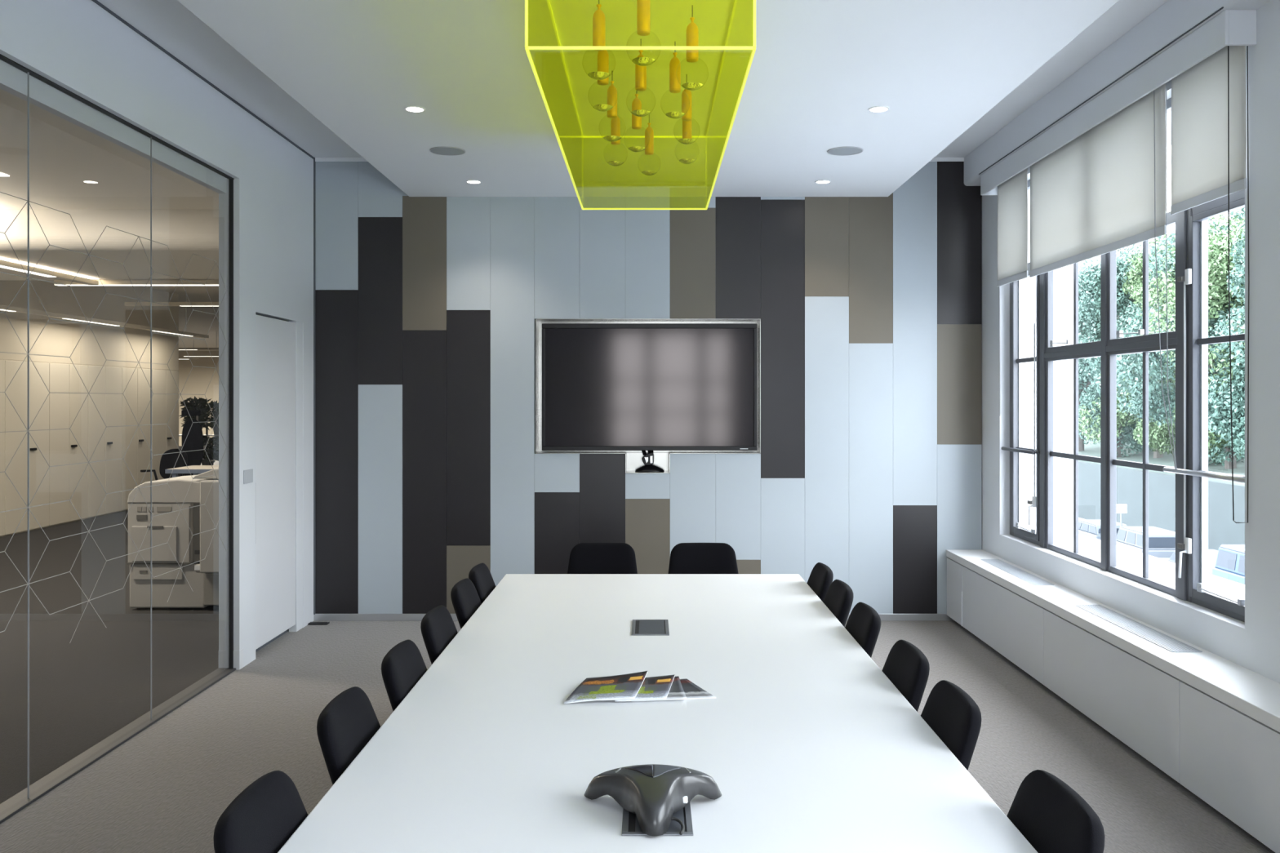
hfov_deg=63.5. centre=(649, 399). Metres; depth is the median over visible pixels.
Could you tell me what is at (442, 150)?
ceiling speaker
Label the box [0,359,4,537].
tall cabinet
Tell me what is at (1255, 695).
window sill
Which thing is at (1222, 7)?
trim
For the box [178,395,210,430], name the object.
potted plant
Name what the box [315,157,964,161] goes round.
trim
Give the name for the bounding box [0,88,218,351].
ceiling
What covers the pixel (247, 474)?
light switch
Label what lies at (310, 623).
door stop
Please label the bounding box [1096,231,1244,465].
tree
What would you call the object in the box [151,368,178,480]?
tall cabinet
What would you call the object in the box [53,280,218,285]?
strip light
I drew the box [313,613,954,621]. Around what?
baseboard
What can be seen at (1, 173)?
recessed light
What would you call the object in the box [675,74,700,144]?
globe lamp
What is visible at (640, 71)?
socket
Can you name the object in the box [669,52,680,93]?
socket
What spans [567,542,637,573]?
chair
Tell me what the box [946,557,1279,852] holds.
cabinet
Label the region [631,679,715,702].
brochure
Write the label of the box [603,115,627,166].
globe lamp
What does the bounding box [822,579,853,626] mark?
chair
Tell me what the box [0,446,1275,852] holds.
floor
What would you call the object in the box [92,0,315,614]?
trim
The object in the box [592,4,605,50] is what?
socket
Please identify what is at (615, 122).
socket
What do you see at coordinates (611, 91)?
socket
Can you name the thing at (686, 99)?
socket
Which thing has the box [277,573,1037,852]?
conference table
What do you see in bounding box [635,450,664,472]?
camera unit
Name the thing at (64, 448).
tall cabinet
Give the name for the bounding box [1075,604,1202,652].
vent grille
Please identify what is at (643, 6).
socket
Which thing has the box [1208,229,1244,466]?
tree
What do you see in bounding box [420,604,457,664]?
chair
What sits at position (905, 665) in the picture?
chair
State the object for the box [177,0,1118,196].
ceiling
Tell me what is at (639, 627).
cable box
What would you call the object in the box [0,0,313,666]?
wall
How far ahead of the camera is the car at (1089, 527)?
54.23 m
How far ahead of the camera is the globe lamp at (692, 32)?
3.94 m
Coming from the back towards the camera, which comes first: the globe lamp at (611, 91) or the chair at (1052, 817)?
the globe lamp at (611, 91)
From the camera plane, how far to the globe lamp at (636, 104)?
4.93 m
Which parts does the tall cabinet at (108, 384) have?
door, door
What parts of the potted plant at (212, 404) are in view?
pot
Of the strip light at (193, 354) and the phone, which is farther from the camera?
the strip light at (193, 354)
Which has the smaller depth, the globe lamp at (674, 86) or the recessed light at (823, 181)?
the globe lamp at (674, 86)
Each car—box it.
[1078,519,1127,539]
[1116,526,1175,558]
[1160,549,1217,574]
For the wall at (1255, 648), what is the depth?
4.79 m
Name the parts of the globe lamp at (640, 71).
lamp shade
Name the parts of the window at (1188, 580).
guard rail, sash, lever, handle, lock rod, sill, lever, lock rod, handle, handle, guard rail, sash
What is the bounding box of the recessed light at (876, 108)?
[867,106,889,112]
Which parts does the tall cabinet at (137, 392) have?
door, door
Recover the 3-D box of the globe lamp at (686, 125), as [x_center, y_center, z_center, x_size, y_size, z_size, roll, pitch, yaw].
[0.190,-1.350,5.200,0.124,0.324,0.124,0,0,0]
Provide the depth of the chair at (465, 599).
4.69 m
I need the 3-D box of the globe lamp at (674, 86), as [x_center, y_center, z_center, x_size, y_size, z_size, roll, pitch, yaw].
[0.109,-1.350,4.360,0.124,0.324,0.124,0,0,0]
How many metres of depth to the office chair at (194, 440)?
17.48 m
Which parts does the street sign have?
post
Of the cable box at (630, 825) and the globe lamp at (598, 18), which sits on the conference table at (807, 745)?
the cable box at (630, 825)
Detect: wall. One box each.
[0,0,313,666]
[0,280,178,370]
[177,351,218,446]
[315,161,982,613]
[982,0,1279,683]
[1078,461,1244,550]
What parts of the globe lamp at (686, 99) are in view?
lamp shade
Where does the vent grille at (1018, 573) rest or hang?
attached to the window sill
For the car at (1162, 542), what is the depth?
48.30 m
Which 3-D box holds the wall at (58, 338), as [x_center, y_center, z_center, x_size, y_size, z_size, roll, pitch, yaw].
[-8.210,-1.151,7.310,0.381,1.297,20.620,0,0,0]
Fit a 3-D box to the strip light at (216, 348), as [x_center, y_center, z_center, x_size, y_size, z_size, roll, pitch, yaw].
[-11.900,-1.548,26.800,1.800,0.505,0.070,0,0,0]
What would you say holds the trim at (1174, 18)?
attached to the wall at (1255, 648)
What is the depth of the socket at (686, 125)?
5.18 m
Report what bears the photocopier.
on the floor
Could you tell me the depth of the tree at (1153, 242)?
84.52 m
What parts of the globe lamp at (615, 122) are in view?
lamp shade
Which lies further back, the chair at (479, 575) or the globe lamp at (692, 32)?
the chair at (479, 575)
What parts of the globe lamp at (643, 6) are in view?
lamp shade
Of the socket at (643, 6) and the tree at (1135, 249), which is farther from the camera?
the tree at (1135, 249)
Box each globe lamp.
[582,0,615,79]
[587,49,617,111]
[598,80,626,142]
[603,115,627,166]
[623,93,649,151]
[626,0,661,66]
[627,38,655,116]
[639,114,661,175]
[660,52,689,118]
[675,4,708,90]
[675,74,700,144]
[676,120,699,164]
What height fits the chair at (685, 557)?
0.852 m
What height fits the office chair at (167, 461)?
0.978 m
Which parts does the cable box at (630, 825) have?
lid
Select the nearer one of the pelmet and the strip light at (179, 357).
the pelmet
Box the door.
[255,314,302,652]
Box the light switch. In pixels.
[243,468,253,484]
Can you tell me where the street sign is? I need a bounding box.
[1116,504,1126,527]
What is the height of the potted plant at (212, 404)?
0.649 m
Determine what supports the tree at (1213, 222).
on the hillside
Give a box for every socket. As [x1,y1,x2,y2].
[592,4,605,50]
[597,49,608,84]
[607,80,617,118]
[610,115,620,144]
[631,93,641,129]
[635,49,646,90]
[636,0,650,35]
[644,122,653,155]
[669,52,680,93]
[681,88,691,120]
[682,120,691,138]
[686,17,698,62]
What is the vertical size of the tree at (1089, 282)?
14.814 m
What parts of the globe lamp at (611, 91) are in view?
lamp shade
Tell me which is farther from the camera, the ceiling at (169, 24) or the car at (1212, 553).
the car at (1212, 553)
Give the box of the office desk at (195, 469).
[164,465,218,477]
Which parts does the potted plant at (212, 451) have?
pot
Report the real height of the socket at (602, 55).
0.165 m
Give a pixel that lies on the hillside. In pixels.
(1092, 450)
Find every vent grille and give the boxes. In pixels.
[981,559,1054,585]
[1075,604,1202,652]
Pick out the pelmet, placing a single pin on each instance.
(1229, 27)
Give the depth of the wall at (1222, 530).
59.26 m
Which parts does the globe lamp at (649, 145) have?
lamp shade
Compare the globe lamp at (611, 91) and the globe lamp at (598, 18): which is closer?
the globe lamp at (598, 18)
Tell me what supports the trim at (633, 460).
attached to the wall at (428, 470)
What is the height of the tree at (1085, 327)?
14.413 m
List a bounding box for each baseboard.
[218,648,243,670]
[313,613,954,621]
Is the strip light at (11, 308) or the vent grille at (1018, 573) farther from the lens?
the strip light at (11, 308)
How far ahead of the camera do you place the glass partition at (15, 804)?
5.31 m
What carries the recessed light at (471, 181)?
in the ceiling at (817, 69)
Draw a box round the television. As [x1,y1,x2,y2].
[542,323,757,450]
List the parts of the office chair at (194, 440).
backrest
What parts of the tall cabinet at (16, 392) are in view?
door, door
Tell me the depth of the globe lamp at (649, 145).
5.45 m
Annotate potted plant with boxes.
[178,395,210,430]
[201,435,218,465]
[202,400,218,435]
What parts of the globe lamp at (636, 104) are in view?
lamp shade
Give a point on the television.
(606, 386)
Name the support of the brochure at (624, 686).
on the brochure at (652, 687)
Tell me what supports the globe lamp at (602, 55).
in the box at (545, 48)
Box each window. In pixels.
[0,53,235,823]
[1000,97,1244,630]
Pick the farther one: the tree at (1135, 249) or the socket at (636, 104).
the tree at (1135, 249)
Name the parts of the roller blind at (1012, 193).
pull cord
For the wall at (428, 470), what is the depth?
7.96 m
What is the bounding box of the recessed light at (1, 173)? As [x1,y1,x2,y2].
[0,172,9,176]
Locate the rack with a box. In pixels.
[178,413,218,448]
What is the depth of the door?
7.21 m
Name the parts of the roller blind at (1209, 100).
pull cord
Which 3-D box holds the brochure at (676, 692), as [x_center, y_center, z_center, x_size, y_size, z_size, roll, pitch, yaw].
[0.006,0.950,3.402,0.228,0.010,0.266,0,0,0]
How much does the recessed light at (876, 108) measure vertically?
0.004 m
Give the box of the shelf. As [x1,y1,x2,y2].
[178,434,218,435]
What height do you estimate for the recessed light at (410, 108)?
0.004 m
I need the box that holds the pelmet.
[980,9,1256,195]
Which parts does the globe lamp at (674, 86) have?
lamp shade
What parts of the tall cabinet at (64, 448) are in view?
door, door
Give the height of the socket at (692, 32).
0.165 m
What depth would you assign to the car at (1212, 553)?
44.06 m
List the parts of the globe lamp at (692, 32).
lamp shade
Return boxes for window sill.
[946,549,1279,732]
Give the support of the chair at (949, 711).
on the floor
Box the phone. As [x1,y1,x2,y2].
[584,764,721,836]
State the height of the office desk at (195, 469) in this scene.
0.750 m
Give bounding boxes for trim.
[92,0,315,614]
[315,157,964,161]
[535,318,760,473]
[964,0,1271,186]
[978,6,1223,174]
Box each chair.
[140,448,187,479]
[181,409,214,475]
[213,770,307,852]
[316,686,380,784]
[381,640,426,711]
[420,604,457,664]
[450,577,481,628]
[468,563,495,603]
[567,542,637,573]
[667,542,738,573]
[806,562,833,601]
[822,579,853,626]
[844,602,880,657]
[881,640,929,711]
[920,680,981,770]
[1006,769,1104,852]
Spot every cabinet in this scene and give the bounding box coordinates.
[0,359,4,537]
[3,360,48,536]
[48,362,88,527]
[86,364,121,519]
[120,367,150,511]
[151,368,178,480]
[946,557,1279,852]
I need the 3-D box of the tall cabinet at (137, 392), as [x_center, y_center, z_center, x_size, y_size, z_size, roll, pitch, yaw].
[-8.185,0.600,16.170,0.430,2.200,0.946,0,0,0]
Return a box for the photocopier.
[127,468,218,608]
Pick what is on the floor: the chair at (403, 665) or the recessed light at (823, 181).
the chair at (403, 665)
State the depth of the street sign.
52.77 m
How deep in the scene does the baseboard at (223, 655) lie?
6.51 m
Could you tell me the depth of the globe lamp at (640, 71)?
4.31 m
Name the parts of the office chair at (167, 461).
armrest, backrest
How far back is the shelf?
18.98 m
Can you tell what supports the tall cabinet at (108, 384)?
on the floor
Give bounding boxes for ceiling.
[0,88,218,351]
[97,0,1168,157]
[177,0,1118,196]
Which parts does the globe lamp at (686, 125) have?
lamp shade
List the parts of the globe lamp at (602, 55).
lamp shade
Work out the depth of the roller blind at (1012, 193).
7.19 m
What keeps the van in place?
on the ground
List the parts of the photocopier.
door, paper drawer, label plate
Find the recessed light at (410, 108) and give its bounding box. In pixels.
[404,106,425,112]
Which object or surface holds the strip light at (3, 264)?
attached to the ceiling at (78, 172)
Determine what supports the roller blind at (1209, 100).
attached to the window at (1188, 580)
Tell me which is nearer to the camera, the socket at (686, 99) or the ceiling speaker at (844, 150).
the socket at (686, 99)
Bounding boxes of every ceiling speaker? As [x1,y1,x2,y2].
[430,146,465,155]
[827,146,862,155]
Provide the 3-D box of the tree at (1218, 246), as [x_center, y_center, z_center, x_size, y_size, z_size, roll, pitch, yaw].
[32.540,-3.201,58.241,10.125,15.206,8.524,0,0,-15]
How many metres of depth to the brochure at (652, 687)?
3.38 m
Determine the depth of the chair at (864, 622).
4.13 m
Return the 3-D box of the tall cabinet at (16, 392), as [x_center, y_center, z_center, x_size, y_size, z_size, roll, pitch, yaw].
[-8.185,0.600,13.320,0.430,2.200,0.946,0,0,0]
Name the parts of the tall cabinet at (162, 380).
door, door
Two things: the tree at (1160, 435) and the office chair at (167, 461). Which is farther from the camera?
the tree at (1160, 435)
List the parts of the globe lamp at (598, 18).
lamp shade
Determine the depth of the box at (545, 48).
4.20 m
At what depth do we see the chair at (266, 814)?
2.23 m
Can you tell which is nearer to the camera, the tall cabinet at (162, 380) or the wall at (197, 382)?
the tall cabinet at (162, 380)
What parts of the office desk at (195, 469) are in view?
leg, edge rail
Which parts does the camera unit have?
arm, chrome plate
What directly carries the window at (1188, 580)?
in the wall at (1255, 648)
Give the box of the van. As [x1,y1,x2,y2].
[1212,544,1244,584]
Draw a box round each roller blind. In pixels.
[996,168,1027,416]
[1029,83,1177,469]
[1170,45,1249,523]
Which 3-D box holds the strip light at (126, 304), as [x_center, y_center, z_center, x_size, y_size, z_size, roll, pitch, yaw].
[-5.720,-1.548,14.300,3.040,0.505,0.070,0,0,0]
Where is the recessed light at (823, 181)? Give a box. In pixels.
[814,179,831,183]
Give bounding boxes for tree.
[1078,244,1231,457]
[1078,247,1175,457]
[1078,255,1100,410]
[1078,269,1133,451]
[1083,240,1153,404]
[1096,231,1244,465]
[1097,231,1175,431]
[1140,213,1244,469]
[1174,207,1244,382]
[1208,218,1236,371]
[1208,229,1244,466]
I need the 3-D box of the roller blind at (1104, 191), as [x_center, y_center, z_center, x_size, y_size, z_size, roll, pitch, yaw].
[2.538,-0.638,5.956,0.079,1.956,1.817,0,0,0]
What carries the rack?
on the floor
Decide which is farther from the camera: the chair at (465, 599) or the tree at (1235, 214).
the tree at (1235, 214)
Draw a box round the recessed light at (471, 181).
[466,179,481,183]
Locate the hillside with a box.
[1078,424,1244,484]
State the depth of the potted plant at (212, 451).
19.12 m
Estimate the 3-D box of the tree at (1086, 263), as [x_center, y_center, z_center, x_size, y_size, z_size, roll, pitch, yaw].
[43.196,-5.582,100.180,12.087,17.626,13.226,0,0,0]
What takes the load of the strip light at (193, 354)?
hanging from the ceiling at (78, 172)
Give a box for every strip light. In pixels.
[0,259,98,284]
[0,288,208,337]
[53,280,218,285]
[124,285,218,306]
[178,330,218,350]
[178,357,198,359]
[183,339,218,356]
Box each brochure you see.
[564,671,647,703]
[605,675,675,700]
[614,675,686,702]
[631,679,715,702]
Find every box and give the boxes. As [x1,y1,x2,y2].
[524,0,755,209]
[621,801,693,835]
[631,619,669,635]
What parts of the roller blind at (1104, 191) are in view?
pull cord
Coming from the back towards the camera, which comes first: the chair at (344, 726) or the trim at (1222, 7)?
the trim at (1222, 7)
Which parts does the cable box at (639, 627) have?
lid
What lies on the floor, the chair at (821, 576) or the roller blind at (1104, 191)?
the chair at (821, 576)
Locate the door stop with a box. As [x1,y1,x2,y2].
[307,622,329,625]
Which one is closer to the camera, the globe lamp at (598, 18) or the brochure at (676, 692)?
the brochure at (676, 692)
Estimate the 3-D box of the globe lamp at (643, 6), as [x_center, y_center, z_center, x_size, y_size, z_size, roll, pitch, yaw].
[-0.020,-1.350,3.670,0.124,0.324,0.124,0,0,0]
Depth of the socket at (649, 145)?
5.45 m

